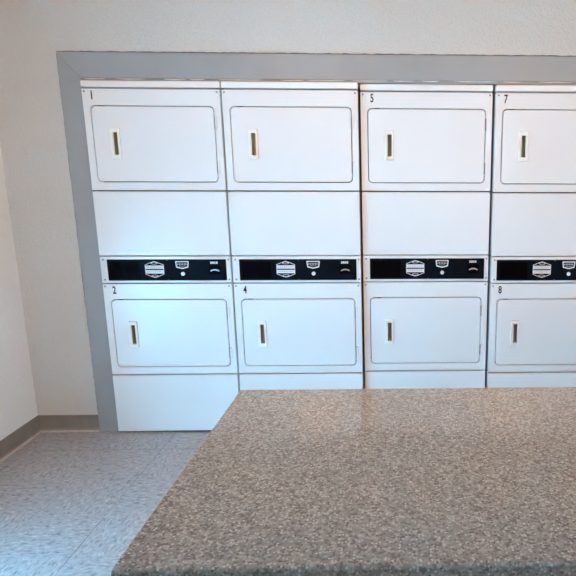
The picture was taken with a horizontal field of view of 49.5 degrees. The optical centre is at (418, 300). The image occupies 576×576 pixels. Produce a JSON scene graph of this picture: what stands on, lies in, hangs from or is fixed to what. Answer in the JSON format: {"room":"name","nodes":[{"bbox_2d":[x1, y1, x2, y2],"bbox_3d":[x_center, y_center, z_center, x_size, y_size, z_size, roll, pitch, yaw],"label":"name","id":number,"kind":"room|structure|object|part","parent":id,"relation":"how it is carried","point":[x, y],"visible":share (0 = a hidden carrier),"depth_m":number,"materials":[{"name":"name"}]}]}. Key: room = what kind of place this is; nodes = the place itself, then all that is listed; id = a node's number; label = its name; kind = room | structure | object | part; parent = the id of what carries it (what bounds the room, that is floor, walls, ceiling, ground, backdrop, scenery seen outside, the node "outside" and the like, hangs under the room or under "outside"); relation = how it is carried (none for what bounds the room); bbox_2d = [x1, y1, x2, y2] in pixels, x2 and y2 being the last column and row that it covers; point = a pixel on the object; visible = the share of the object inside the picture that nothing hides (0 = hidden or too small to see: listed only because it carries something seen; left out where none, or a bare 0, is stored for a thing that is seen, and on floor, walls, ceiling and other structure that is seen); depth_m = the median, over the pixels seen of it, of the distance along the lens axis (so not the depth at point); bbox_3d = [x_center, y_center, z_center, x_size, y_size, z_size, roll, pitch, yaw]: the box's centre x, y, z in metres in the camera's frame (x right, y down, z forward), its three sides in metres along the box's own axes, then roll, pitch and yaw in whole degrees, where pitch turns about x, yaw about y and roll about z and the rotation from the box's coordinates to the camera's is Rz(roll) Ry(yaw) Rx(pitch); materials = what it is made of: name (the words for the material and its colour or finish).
{"room":"laundry","nodes":[
{"label":"laundry","id":0,"kind":"room"},
{"bbox_2d":[0,145,37,440],"bbox_3d":[-2.120,0.006,0.944,0.120,2.460,6.398,0,12,-2],"label":"wall","id":1,"kind":"structure","parent":0,"point":[18,406],"depth_m":3.15,"materials":[{"name":"paint"}]},
{"bbox_2d":[0,415,41,462],"bbox_3d":[-2.107,0.834,2.719,0.019,0.096,1.376,0,12,-2],"label":"baseboard","id":2,"kind":"structure","parent":1,"relation":"attached to","point":[17,439],"depth_m":3.20,"materials":[{"name":"beige plastic"}]},
{"bbox_2d":[0,430,211,575],"bbox_3d":[0.461,1.246,1.301,5.291,0.100,6.398,0,12,-2],"label":"floor","id":3,"kind":"structure","parent":0,"point":[72,503],"depth_m":2.74,"materials":[{"name":"tile"}]},
{"bbox_2d":[80,80,239,430],"bbox_3d":[-1.356,-0.255,3.552,0.683,1.877,0.756,0,12,-2],"label":"dryer","id":4,"kind":"object","parent":3,"relation":"on","point":[157,156],"visible":0.94,"depth_m":3.17,"materials":[{"name":"metal"}]},
{"bbox_3d":[-1.535,-0.796,3.047,0.047,0.150,0.009,0,12,-2],"label":"handle","id":5,"kind":"part","parent":4,"relation":"part of","materials":[{"name":"beige plastic"}]},
{"bbox_3d":[-1.544,0.183,3.257,0.047,0.145,0.009,0,12,-2],"label":"handle","id":6,"kind":"part","parent":4,"relation":"part of","materials":[{"name":"beige plastic"}]},
{"bbox_3d":[-1.342,-0.820,3.081,0.681,0.498,0.050,0,12,-2],"label":"panel","id":7,"kind":"part","parent":4,"relation":"part of","materials":[{"name":"white metal"}]},
{"bbox_3d":[-1.341,-0.798,3.075,0.606,0.370,0.032,0,12,-2],"label":"door","id":8,"kind":"part","parent":4,"relation":"part of","materials":[{"name":"white metal"}]},
{"bbox_3d":[-1.343,-0.407,3.170,0.681,0.332,0.050,0,12,-2],"label":"access panel","id":9,"kind":"part","parent":4,"relation":"part of","materials":[{"name":"white metal"}]},
{"bbox_3d":[-1.344,-0.171,3.220,0.681,0.142,0.050,0,12,-2],"label":"control panel","id":10,"kind":"part","parent":4,"relation":"part of","materials":[{"name":"black plastic"}]},
{"bbox_3d":[-1.345,0.151,3.289,0.681,0.504,0.050,0,12,-2],"label":"panel","id":11,"kind":"part","parent":4,"relation":"part of","materials":[{"name":"white metal"}]},
{"bbox_3d":[-1.344,0.174,3.284,0.606,0.372,0.032,0,12,-2],"label":"door","id":12,"kind":"part","parent":4,"relation":"part of","materials":[{"name":"white metal"}]},
{"bbox_3d":[-1.346,0.565,3.378,0.681,0.329,0.050,0,12,-2],"label":"panel","id":13,"kind":"part","parent":4,"relation":"part of","materials":[{"name":"white metal"}]},
{"bbox_2d":[221,81,364,390],"bbox_3d":[-0.665,-0.258,3.574,0.683,1.877,0.756,0,12,-2],"label":"dryer","id":14,"kind":"object","parent":3,"relation":"on","point":[293,149],"visible":0.98,"depth_m":3.18,"materials":[{"name":"white metal"}]},
{"bbox_3d":[-0.844,-0.799,3.070,0.047,0.150,0.009,0,12,-2],"label":"handle","id":15,"kind":"part","parent":14,"relation":"part of","materials":[{"name":"beige plastic"}]},
{"bbox_3d":[-0.854,0.180,3.280,0.047,0.145,0.009,0,12,-2],"label":"handle","id":16,"kind":"part","parent":14,"relation":"part of","materials":[{"name":"beige plastic"}]},
{"bbox_3d":[-0.652,-0.823,3.103,0.681,0.498,0.050,0,12,-2],"label":"panel","id":17,"kind":"part","parent":14,"relation":"part of","materials":[{"name":"white metal"}]},
{"bbox_3d":[-0.650,-0.801,3.097,0.606,0.370,0.032,0,12,-2],"label":"door","id":18,"kind":"part","parent":14,"relation":"part of","materials":[{"name":"white metal"}]},
{"bbox_3d":[-0.653,-0.410,3.192,0.681,0.332,0.050,0,12,-2],"label":"access panel","id":19,"kind":"part","parent":14,"relation":"part of","materials":[{"name":"white metal"}]},
{"bbox_3d":[-0.653,-0.173,3.243,0.681,0.142,0.050,0,12,-2],"label":"control panel","id":20,"kind":"part","parent":14,"relation":"part of","materials":[{"name":"black plastic"}]},
{"bbox_3d":[-0.654,0.148,3.312,0.681,0.504,0.050,0,12,-2],"label":"panel","id":21,"kind":"part","parent":14,"relation":"part of","materials":[{"name":"white metal"}]},
{"bbox_3d":[-0.653,0.171,3.306,0.606,0.372,0.032,0,12,-2],"label":"door","id":22,"kind":"part","parent":14,"relation":"part of","materials":[{"name":"white metal"}]},
{"bbox_3d":[-0.656,0.562,3.401,0.681,0.329,0.050,0,12,-2],"label":"panel","id":23,"kind":"part","parent":14,"relation":"part of","materials":[{"name":"white metal"}]},
{"bbox_2d":[111,387,575,575],"bbox_3d":[0.854,0.733,1.282,2.562,0.915,0.686,0,12,-2],"label":"countertop","id":24,"kind":"structure","parent":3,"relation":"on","point":[407,481],"depth_m":1.02,"materials":[{"name":"stone"}]},
{"bbox_2d":[360,84,492,388],"bbox_3d":[0.025,-0.266,3.633,0.683,1.877,0.756,0,12,-2],"label":"dryer","id":25,"kind":"object","parent":3,"relation":"on","point":[426,148],"visible":0.97,"depth_m":3.24,"materials":[{"name":"white metal"}]},
{"bbox_3d":[-0.164,0.172,3.338,0.047,0.145,0.009,0,12,-2],"label":"handle","id":26,"kind":"part","parent":25,"relation":"part of","materials":[{"name":"beige plastic"}]},
{"bbox_3d":[-0.154,-0.807,3.128,0.047,0.150,0.009,0,12,-2],"label":"handle","id":27,"kind":"part","parent":25,"relation":"part of","materials":[{"name":"beige plastic"}]},
{"bbox_3d":[0.035,0.554,3.459,0.681,0.329,0.050,0,12,-2],"label":"panel","id":28,"kind":"part","parent":25,"relation":"part of","materials":[{"name":"white metal"}]},
{"bbox_3d":[0.036,0.140,3.370,0.681,0.504,0.050,0,12,-2],"label":"panel","id":29,"kind":"part","parent":25,"relation":"part of","materials":[{"name":"white metal"}]},
{"bbox_3d":[0.037,-0.182,3.301,0.681,0.142,0.050,0,12,-2],"label":"control panel","id":30,"kind":"part","parent":25,"relation":"part of","materials":[{"name":"black plastic"}]},
{"bbox_3d":[0.037,0.163,3.364,0.606,0.372,0.032,0,12,-2],"label":"door","id":31,"kind":"part","parent":25,"relation":"part of","materials":[{"name":"white metal"}]},
{"bbox_3d":[0.038,-0.418,3.250,0.681,0.332,0.050,0,12,-2],"label":"access panel","id":32,"kind":"part","parent":25,"relation":"part of","materials":[{"name":"white metal"}]},
{"bbox_3d":[0.039,-0.831,3.162,0.681,0.498,0.050,0,12,-2],"label":"panel","id":33,"kind":"part","parent":25,"relation":"part of","materials":[{"name":"white metal"}]},
{"bbox_3d":[0.040,-0.809,3.155,0.606,0.370,0.032,0,12,-2],"label":"door","id":34,"kind":"part","parent":25,"relation":"part of","materials":[{"name":"white metal"}]},
{"bbox_2d":[485,85,575,387],"bbox_3d":[0.719,-0.258,3.622,0.683,1.877,0.756,0,12,-2],"label":"dryer","id":35,"kind":"object","parent":3,"relation":"on","point":[531,324],"visible":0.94,"depth_m":3.23,"materials":[{"name":"white metal"}]},
{"bbox_3d":[0.530,0.180,3.327,0.047,0.145,0.009,0,12,-2],"label":"handle","id":36,"kind":"part","parent":35,"relation":"part of","materials":[{"name":"beige plastic"}]},
{"bbox_3d":[0.540,-0.799,3.117,0.047,0.150,0.009,0,12,-2],"label":"handle","id":37,"kind":"part","parent":35,"relation":"part of","materials":[{"name":"beige plastic"}]},
{"bbox_3d":[0.730,0.148,3.359,0.681,0.504,0.050,0,12,-2],"label":"panel","id":38,"kind":"part","parent":35,"relation":"part of","materials":[{"name":"white metal"}]},
{"bbox_3d":[0.729,0.562,3.448,0.681,0.329,0.050,0,12,-2],"label":"panel","id":39,"kind":"part","parent":35,"relation":"part of","materials":[{"name":"white metal"}]},
{"bbox_3d":[0.731,-0.173,3.290,0.681,0.142,0.050,0,12,-2],"label":"control panel","id":40,"kind":"part","parent":35,"relation":"part of","materials":[{"name":"black plastic"}]},
{"bbox_3d":[0.731,-0.410,3.240,0.681,0.332,0.050,0,12,-2],"label":"access panel","id":41,"kind":"part","parent":35,"relation":"part of","materials":[{"name":"white metal"}]},
{"bbox_3d":[0.733,-0.823,3.151,0.681,0.498,0.050,0,12,-2],"label":"panel","id":42,"kind":"part","parent":35,"relation":"part of","materials":[{"name":"white metal"}]},
{"bbox_3d":[0.731,0.171,3.353,0.606,0.372,0.032,0,12,-2],"label":"door","id":43,"kind":"part","parent":35,"relation":"part of","materials":[{"name":"white metal"}]},
{"bbox_3d":[0.734,-0.801,3.145,0.606,0.370,0.032,0,12,-2],"label":"door","id":44,"kind":"part","parent":35,"relation":"part of","materials":[{"name":"white metal"}]},
{"bbox_2d":[0,0,575,414],"bbox_3d":[0.370,-0.577,3.694,5.051,2.460,0.950,0,12,-2],"label":"wall","id":45,"kind":"structure","parent":0,"point":[32,129],"depth_m":3.03,"materials":[{"name":"paint"}]},
{"bbox_2d":[39,415,99,431],"bbox_3d":[-1.970,0.691,3.388,0.332,0.096,0.019,0,12,-2],"label":"baseboard","id":46,"kind":"structure","parent":45,"relation":"attached to","point":[48,423],"depth_m":3.39,"materials":[{"name":"beige plastic"}]},
{"bbox_2d":[56,52,118,430],"bbox_3d":[-1.745,-0.249,3.196,0.109,2.016,0.014,0,12,-2],"label":"trim","id":47,"kind":"structure","parent":45,"relation":"attached to","point":[70,86],"depth_m":3.17,"materials":[{"name":"grey paint"}]},
{"bbox_2d":[56,51,575,410],"bbox_3d":[-0.278,-0.309,3.239,3.056,1.923,0.006,0,12,-2],"label":"trim","id":48,"kind":"structure","parent":45,"relation":"attached to","point":[56,51],"depth_m":3.03,"materials":[{"name":"grey paint"}]},
{"bbox_2d":[57,52,575,81],"bbox_3d":[-0.272,-1.181,3.048,3.052,0.123,0.014,0,12,-2],"label":"trim","id":49,"kind":"structure","parent":45,"relation":"attached to","point":[125,65],"depth_m":3.03,"materials":[{"name":"grey paint"}]},
{"bbox_2d":[82,78,575,84],"bbox_3d":[-0.272,-1.118,3.069,2.830,0.017,0.012,0,12,-2],"label":"trim","id":50,"kind":"structure","parent":45,"relation":"attached to","point":[107,79],"depth_m":3.07,"materials":[{"name":"grey paint"}]}
]}

